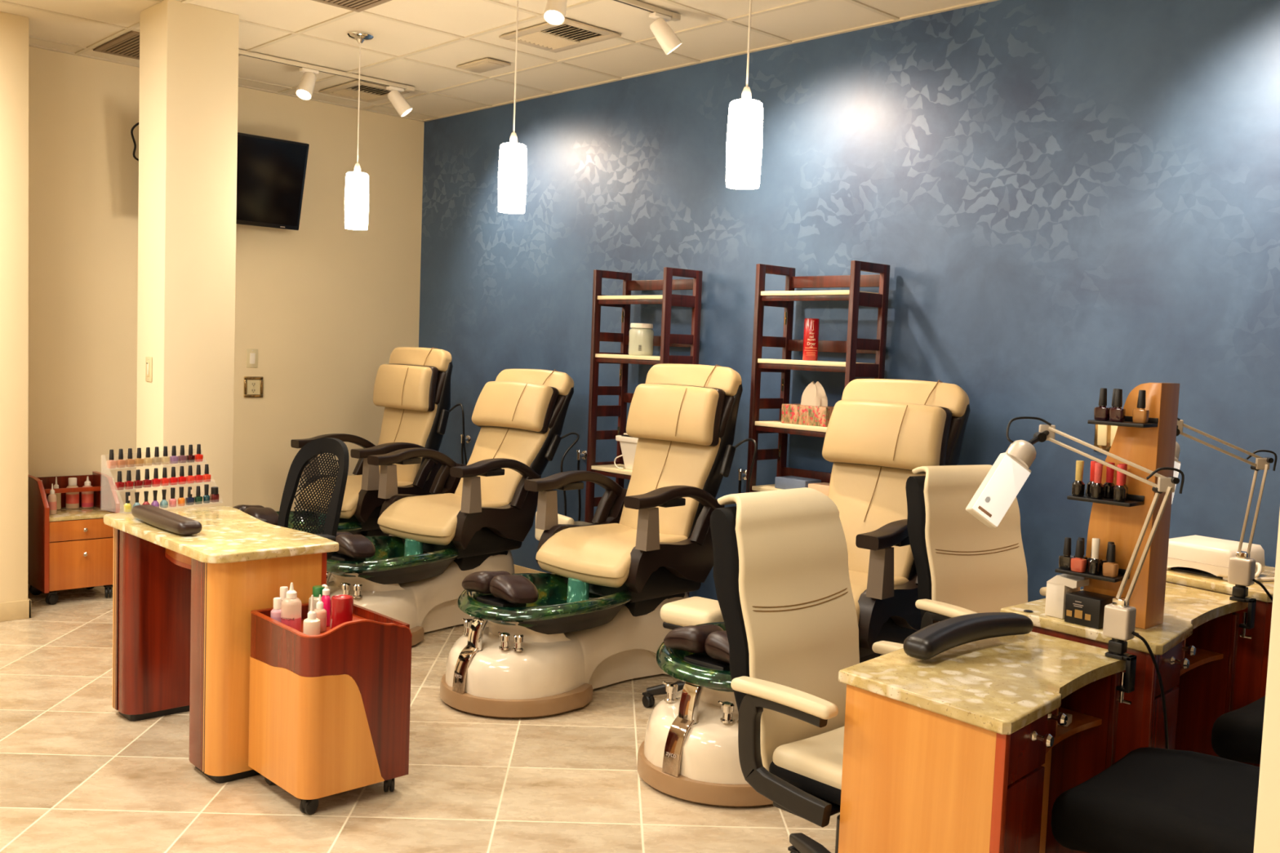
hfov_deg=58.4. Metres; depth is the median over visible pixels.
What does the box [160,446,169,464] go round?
bottle
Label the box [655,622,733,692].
bowl
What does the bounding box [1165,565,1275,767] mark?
desk
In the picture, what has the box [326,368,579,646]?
chair
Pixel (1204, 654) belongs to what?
cubby shelf
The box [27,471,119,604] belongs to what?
storage cart
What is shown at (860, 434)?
pillow
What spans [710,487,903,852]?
office chair
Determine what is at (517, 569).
baseboard
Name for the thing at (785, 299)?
shelf unit
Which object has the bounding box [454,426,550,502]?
cushion
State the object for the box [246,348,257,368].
light switch
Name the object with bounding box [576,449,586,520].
valve
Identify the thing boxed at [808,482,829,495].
carton
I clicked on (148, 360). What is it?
light switch
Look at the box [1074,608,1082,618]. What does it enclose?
picture
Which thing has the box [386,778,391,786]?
hood
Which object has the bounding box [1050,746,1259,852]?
chair
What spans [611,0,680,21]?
track rail
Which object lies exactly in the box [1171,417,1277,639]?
desk lamp
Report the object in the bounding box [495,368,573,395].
cushion
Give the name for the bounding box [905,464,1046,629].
office chair
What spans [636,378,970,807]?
chair
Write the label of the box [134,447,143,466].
bottle
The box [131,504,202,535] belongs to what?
cushion
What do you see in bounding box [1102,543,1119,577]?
bottle
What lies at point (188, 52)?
column
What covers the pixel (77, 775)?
floor
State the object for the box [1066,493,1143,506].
display shelf
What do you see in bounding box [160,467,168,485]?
bottle
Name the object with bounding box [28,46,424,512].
wall
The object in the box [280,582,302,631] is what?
bottle
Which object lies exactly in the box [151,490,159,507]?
bottle
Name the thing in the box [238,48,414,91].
track rail
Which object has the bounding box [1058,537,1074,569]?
bottle
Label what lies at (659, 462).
cushion
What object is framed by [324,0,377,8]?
grille
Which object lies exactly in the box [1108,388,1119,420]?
bottle
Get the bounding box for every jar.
[330,594,353,629]
[628,323,653,355]
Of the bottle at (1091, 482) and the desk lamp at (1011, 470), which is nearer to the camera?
the desk lamp at (1011, 470)
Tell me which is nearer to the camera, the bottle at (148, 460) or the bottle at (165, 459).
the bottle at (148, 460)
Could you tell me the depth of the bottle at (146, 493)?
4.49 m
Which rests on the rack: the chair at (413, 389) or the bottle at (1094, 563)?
the bottle at (1094, 563)
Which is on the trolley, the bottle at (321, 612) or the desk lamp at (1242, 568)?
the bottle at (321, 612)
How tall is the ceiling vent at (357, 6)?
0.008 m
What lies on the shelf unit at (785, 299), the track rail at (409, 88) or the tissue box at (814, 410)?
the tissue box at (814, 410)
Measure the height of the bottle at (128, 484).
0.073 m
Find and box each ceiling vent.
[93,31,240,59]
[312,0,391,12]
[318,80,409,102]
[498,17,621,53]
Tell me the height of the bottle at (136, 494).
0.072 m
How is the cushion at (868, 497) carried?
on the chair at (880, 430)
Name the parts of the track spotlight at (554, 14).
bulb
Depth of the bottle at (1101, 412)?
3.07 m
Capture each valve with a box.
[460,434,471,464]
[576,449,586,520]
[737,468,746,493]
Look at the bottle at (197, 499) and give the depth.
4.69 m
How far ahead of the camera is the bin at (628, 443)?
6.12 m
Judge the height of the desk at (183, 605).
0.780 m
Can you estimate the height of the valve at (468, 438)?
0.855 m
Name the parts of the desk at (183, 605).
panel, panel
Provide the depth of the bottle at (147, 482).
4.54 m
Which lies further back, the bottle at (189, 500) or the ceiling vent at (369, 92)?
the ceiling vent at (369, 92)
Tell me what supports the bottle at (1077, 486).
on the rack
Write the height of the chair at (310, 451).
1.045 m
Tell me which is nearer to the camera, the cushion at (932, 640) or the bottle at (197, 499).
the cushion at (932, 640)
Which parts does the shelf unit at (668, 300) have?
frame, rail, rail, rail, frame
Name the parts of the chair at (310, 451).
panel, armrest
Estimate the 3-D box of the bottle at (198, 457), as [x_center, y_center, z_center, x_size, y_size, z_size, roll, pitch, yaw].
[-1.853,0.111,4.810,0.023,0.073,0.033,5,5,31]
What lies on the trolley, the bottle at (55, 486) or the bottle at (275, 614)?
the bottle at (275, 614)
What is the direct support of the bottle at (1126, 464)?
on the rack
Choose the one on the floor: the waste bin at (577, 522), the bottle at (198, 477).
the waste bin at (577, 522)
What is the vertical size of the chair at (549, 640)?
1.424 m
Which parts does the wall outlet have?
plate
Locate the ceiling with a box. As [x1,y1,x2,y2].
[0,0,980,119]
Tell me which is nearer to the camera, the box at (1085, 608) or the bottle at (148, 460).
the box at (1085, 608)
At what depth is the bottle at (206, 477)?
4.78 m
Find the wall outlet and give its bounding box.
[244,376,262,397]
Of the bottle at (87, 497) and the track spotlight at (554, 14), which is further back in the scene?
the bottle at (87, 497)
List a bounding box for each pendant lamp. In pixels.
[344,31,373,230]
[497,0,526,213]
[725,0,763,189]
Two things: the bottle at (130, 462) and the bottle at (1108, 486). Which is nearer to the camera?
the bottle at (1108, 486)
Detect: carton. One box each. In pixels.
[774,475,821,488]
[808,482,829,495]
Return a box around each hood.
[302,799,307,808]
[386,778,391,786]
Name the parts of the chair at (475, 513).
chrome spout, control knob, control knob, arm post, armrest, arm post, armrest, power cord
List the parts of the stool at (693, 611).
seat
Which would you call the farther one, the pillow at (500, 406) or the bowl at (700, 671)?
the pillow at (500, 406)
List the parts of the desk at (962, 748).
panel, door, drawer, knob, panel, drawer, knob, filler panel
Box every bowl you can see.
[275,511,362,533]
[326,535,459,578]
[331,558,455,591]
[457,573,632,627]
[487,601,631,642]
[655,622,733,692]
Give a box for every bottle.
[47,483,57,514]
[53,476,61,509]
[65,477,79,508]
[81,475,93,507]
[106,449,116,468]
[114,471,124,490]
[115,448,125,467]
[124,470,133,488]
[124,492,131,511]
[125,448,134,466]
[132,492,140,507]
[133,469,142,488]
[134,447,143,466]
[142,468,151,487]
[142,491,150,504]
[143,447,152,466]
[151,467,160,486]
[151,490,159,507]
[152,446,161,465]
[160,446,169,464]
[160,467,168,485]
[160,488,168,507]
[168,466,177,484]
[168,487,176,506]
[169,445,178,463]
[177,444,186,462]
[177,466,186,484]
[177,486,185,506]
[185,486,194,505]
[186,444,195,462]
[186,465,194,483]
[194,444,203,462]
[194,464,203,482]
[194,485,202,504]
[202,464,210,482]
[202,484,209,502]
[209,486,218,502]
[270,597,281,622]
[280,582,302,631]
[280,586,288,600]
[302,595,320,635]
[308,585,324,611]
[314,594,326,632]
[321,584,330,626]
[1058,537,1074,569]
[1071,460,1084,496]
[1071,539,1086,572]
[1086,461,1097,496]
[1087,537,1101,574]
[1090,462,1103,498]
[1093,387,1110,420]
[1102,462,1115,498]
[1102,542,1118,573]
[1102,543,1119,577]
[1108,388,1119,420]
[1109,388,1125,422]
[1112,464,1126,502]
[1119,463,1128,500]
[1124,484,1128,500]
[1132,390,1149,422]
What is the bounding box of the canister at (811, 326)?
[802,318,819,360]
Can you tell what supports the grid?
attached to the ceiling
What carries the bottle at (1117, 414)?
on the rack
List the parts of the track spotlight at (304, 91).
bulb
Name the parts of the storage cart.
panel, guard rail, drawer, drawer, panel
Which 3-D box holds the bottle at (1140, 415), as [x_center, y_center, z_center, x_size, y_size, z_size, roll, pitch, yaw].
[1.321,-0.053,3.018,0.027,0.086,0.039,-2,5,-43]
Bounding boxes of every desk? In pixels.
[103,506,338,783]
[838,631,1126,852]
[1000,582,1248,762]
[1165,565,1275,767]
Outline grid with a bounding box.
[0,0,998,121]
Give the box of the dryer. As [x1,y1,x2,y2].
[1166,534,1274,581]
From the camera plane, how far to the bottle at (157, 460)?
4.63 m
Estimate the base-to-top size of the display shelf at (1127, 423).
0.010 m
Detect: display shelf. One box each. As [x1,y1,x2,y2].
[1054,568,1129,582]
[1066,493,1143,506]
[1087,419,1157,427]
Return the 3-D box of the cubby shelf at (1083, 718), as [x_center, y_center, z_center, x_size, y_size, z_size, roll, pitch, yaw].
[0.942,0.750,2.881,0.456,0.015,0.367,-2,5,-43]
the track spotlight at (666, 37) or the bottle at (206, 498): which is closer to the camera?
the bottle at (206, 498)
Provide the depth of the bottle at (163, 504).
4.55 m
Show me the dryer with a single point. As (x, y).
(1195, 554)
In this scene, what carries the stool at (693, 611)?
on the floor
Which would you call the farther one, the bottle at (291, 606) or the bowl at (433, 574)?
the bowl at (433, 574)
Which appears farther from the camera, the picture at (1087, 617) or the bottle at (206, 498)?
the bottle at (206, 498)
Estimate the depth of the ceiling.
5.67 m
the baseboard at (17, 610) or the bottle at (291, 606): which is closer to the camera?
the bottle at (291, 606)
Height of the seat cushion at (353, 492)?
0.194 m
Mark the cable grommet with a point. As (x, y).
(1024, 611)
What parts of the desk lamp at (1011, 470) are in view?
plate, head stem, head knob, plate, arm, arm, arm, arm, elbow knob, elbow plate, elbow knob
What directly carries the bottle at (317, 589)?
on the trolley
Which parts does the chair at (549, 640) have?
control knob, chrome spout, control knob, control knob, arm post, armrest, arm post, armrest, power cord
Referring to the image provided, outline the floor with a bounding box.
[0,584,839,852]
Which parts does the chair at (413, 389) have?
arm post, armrest, arm post, armrest, power cord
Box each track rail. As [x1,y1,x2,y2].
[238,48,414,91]
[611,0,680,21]
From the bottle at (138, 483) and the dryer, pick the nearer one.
the dryer
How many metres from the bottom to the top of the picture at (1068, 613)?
0.016 m
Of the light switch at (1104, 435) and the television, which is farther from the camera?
the television
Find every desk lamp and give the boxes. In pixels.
[965,416,1184,749]
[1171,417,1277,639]
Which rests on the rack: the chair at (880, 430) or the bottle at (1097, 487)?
the bottle at (1097, 487)
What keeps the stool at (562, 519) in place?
on the floor
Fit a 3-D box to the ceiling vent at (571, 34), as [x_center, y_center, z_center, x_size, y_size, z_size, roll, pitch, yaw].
[-0.392,-1.898,5.573,0.360,0.015,0.500,-2,5,-43]
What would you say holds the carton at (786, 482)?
on the shelf unit at (785, 299)
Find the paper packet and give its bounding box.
[1057,711,1071,726]
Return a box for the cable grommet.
[1023,609,1033,613]
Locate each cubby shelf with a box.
[1045,706,1102,754]
[1180,645,1223,675]
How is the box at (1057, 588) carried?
on the desk at (1194, 648)
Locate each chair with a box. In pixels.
[232,346,466,582]
[257,437,349,559]
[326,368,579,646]
[440,363,756,718]
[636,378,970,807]
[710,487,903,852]
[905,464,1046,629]
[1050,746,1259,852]
[1211,695,1265,764]
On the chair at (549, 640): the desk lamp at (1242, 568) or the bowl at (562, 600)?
the bowl at (562, 600)
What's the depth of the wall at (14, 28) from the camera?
5.69 m
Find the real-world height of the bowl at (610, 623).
0.178 m
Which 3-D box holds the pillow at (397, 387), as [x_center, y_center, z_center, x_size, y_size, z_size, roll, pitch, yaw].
[-1.454,-0.241,6.971,0.527,0.268,0.134,6,5,43]
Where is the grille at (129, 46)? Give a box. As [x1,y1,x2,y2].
[102,34,139,57]
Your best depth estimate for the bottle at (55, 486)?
6.35 m
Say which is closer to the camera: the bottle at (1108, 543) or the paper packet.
the paper packet
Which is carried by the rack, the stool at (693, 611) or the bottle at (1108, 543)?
the bottle at (1108, 543)
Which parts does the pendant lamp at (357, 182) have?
lamp shade, cord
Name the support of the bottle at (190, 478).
on the rack
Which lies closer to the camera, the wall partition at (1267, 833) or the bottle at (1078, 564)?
the wall partition at (1267, 833)
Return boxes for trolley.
[248,600,412,814]
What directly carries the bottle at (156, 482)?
on the rack
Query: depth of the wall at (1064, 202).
4.94 m
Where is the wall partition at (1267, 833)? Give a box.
[1253,511,1279,852]
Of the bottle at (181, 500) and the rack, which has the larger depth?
the bottle at (181, 500)
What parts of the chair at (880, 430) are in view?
control knob, chrome spout, control knob, arm post, armrest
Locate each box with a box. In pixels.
[781,381,834,426]
[1044,573,1089,618]
[1064,590,1115,629]
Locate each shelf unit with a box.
[584,266,702,595]
[746,260,889,496]
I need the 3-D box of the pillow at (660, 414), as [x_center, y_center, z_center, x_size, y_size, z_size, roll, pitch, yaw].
[0.144,-0.064,5.418,0.527,0.268,0.150,6,5,44]
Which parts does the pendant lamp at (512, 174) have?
lamp shade, cord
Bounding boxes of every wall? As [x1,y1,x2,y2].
[0,11,28,603]
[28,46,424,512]
[418,0,1279,602]
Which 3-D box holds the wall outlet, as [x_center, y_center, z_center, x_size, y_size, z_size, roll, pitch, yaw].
[-2.430,-0.248,7.203,0.124,0.132,0.012,-2,5,-43]
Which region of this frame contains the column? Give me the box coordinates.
[136,0,239,510]
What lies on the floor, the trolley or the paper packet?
the trolley
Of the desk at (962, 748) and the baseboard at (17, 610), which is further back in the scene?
the baseboard at (17, 610)
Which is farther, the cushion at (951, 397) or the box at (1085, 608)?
the cushion at (951, 397)
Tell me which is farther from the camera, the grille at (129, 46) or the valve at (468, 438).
the valve at (468, 438)
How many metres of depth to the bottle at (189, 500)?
4.66 m
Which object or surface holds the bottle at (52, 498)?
on the storage cart
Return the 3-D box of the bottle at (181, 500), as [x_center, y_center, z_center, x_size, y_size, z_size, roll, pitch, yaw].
[-1.854,0.282,4.630,0.028,0.076,0.028,5,5,31]
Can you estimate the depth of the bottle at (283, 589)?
3.79 m
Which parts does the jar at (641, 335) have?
lid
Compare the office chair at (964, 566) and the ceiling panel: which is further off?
the ceiling panel
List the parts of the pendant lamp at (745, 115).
lamp shade, cord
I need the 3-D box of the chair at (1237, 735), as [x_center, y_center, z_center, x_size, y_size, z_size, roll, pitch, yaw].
[1.992,0.930,3.143,0.574,0.850,0.695,-1,5,-42]
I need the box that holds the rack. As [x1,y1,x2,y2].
[1054,382,1179,629]
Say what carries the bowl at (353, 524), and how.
on the chair at (413, 389)
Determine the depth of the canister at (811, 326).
5.24 m
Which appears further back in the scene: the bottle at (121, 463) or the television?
the television
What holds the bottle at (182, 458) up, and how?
on the rack
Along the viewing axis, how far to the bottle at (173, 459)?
4.70 m
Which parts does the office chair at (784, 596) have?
panel, seat, seat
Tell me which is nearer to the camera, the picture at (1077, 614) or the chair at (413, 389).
the picture at (1077, 614)
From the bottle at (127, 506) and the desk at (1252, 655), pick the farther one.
the bottle at (127, 506)
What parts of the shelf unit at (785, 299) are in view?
frame, rail, rail, rail, frame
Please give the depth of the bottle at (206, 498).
4.72 m
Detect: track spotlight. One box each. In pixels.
[295,67,319,100]
[386,85,413,117]
[543,0,567,25]
[648,12,682,54]
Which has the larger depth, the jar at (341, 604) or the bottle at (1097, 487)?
the jar at (341, 604)
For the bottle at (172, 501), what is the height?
0.076 m
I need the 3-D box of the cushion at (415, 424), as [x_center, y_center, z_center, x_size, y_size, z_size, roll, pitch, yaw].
[-1.457,0.096,7.003,0.503,0.522,0.190,6,5,43]
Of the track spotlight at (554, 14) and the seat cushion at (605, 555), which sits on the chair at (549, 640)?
the seat cushion at (605, 555)
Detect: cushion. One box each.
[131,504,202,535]
[297,475,413,519]
[377,404,437,482]
[377,493,509,545]
[389,346,452,371]
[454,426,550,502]
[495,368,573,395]
[535,523,687,587]
[619,437,720,537]
[644,363,742,395]
[827,462,925,578]
[841,378,968,417]
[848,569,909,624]
[902,612,1033,660]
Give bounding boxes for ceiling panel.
[456,57,511,73]
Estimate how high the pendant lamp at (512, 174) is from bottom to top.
0.964 m
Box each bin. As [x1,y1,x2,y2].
[574,520,593,525]
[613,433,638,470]
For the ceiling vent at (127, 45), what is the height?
0.008 m
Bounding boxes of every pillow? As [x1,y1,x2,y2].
[373,364,431,411]
[471,381,553,431]
[626,383,719,445]
[822,400,946,470]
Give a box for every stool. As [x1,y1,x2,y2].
[534,511,574,540]
[642,596,724,707]
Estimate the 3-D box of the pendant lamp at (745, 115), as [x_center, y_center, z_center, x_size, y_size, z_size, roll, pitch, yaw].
[0.358,-1.275,3.768,0.130,0.964,0.130,-2,5,-43]
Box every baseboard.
[0,598,31,622]
[513,564,545,573]
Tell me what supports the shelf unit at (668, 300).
on the floor
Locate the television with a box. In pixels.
[130,122,309,230]
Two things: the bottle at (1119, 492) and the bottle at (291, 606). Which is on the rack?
the bottle at (1119, 492)
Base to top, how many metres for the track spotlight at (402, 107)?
0.170 m
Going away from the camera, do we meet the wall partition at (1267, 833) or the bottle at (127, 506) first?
the wall partition at (1267, 833)
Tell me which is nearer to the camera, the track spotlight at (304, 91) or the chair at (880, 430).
the chair at (880, 430)
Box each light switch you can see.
[145,356,152,382]
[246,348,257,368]
[1093,424,1117,452]
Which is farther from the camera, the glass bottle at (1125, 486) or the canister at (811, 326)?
the canister at (811, 326)
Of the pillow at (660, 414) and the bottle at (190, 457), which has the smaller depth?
the bottle at (190, 457)
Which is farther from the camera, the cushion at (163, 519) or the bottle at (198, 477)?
the bottle at (198, 477)
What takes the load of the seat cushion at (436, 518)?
on the chair at (475, 513)
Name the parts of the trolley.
maple panel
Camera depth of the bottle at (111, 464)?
4.46 m
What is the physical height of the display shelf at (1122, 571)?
0.010 m
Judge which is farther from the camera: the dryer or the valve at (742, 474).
the valve at (742, 474)
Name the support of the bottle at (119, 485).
on the rack
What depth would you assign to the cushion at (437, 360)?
6.94 m
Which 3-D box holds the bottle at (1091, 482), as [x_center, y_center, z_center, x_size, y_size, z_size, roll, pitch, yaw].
[1.238,0.142,3.126,0.032,0.096,0.033,-2,5,-43]
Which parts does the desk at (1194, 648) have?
panel, door, drawer, knob, drawer, knob, filler panel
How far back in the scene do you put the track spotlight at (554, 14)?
4.64 m
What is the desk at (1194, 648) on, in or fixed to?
on the floor
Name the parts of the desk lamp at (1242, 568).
plate, head knob, plate, arm, arm, arm, elbow knob, arm, elbow plate, elbow knob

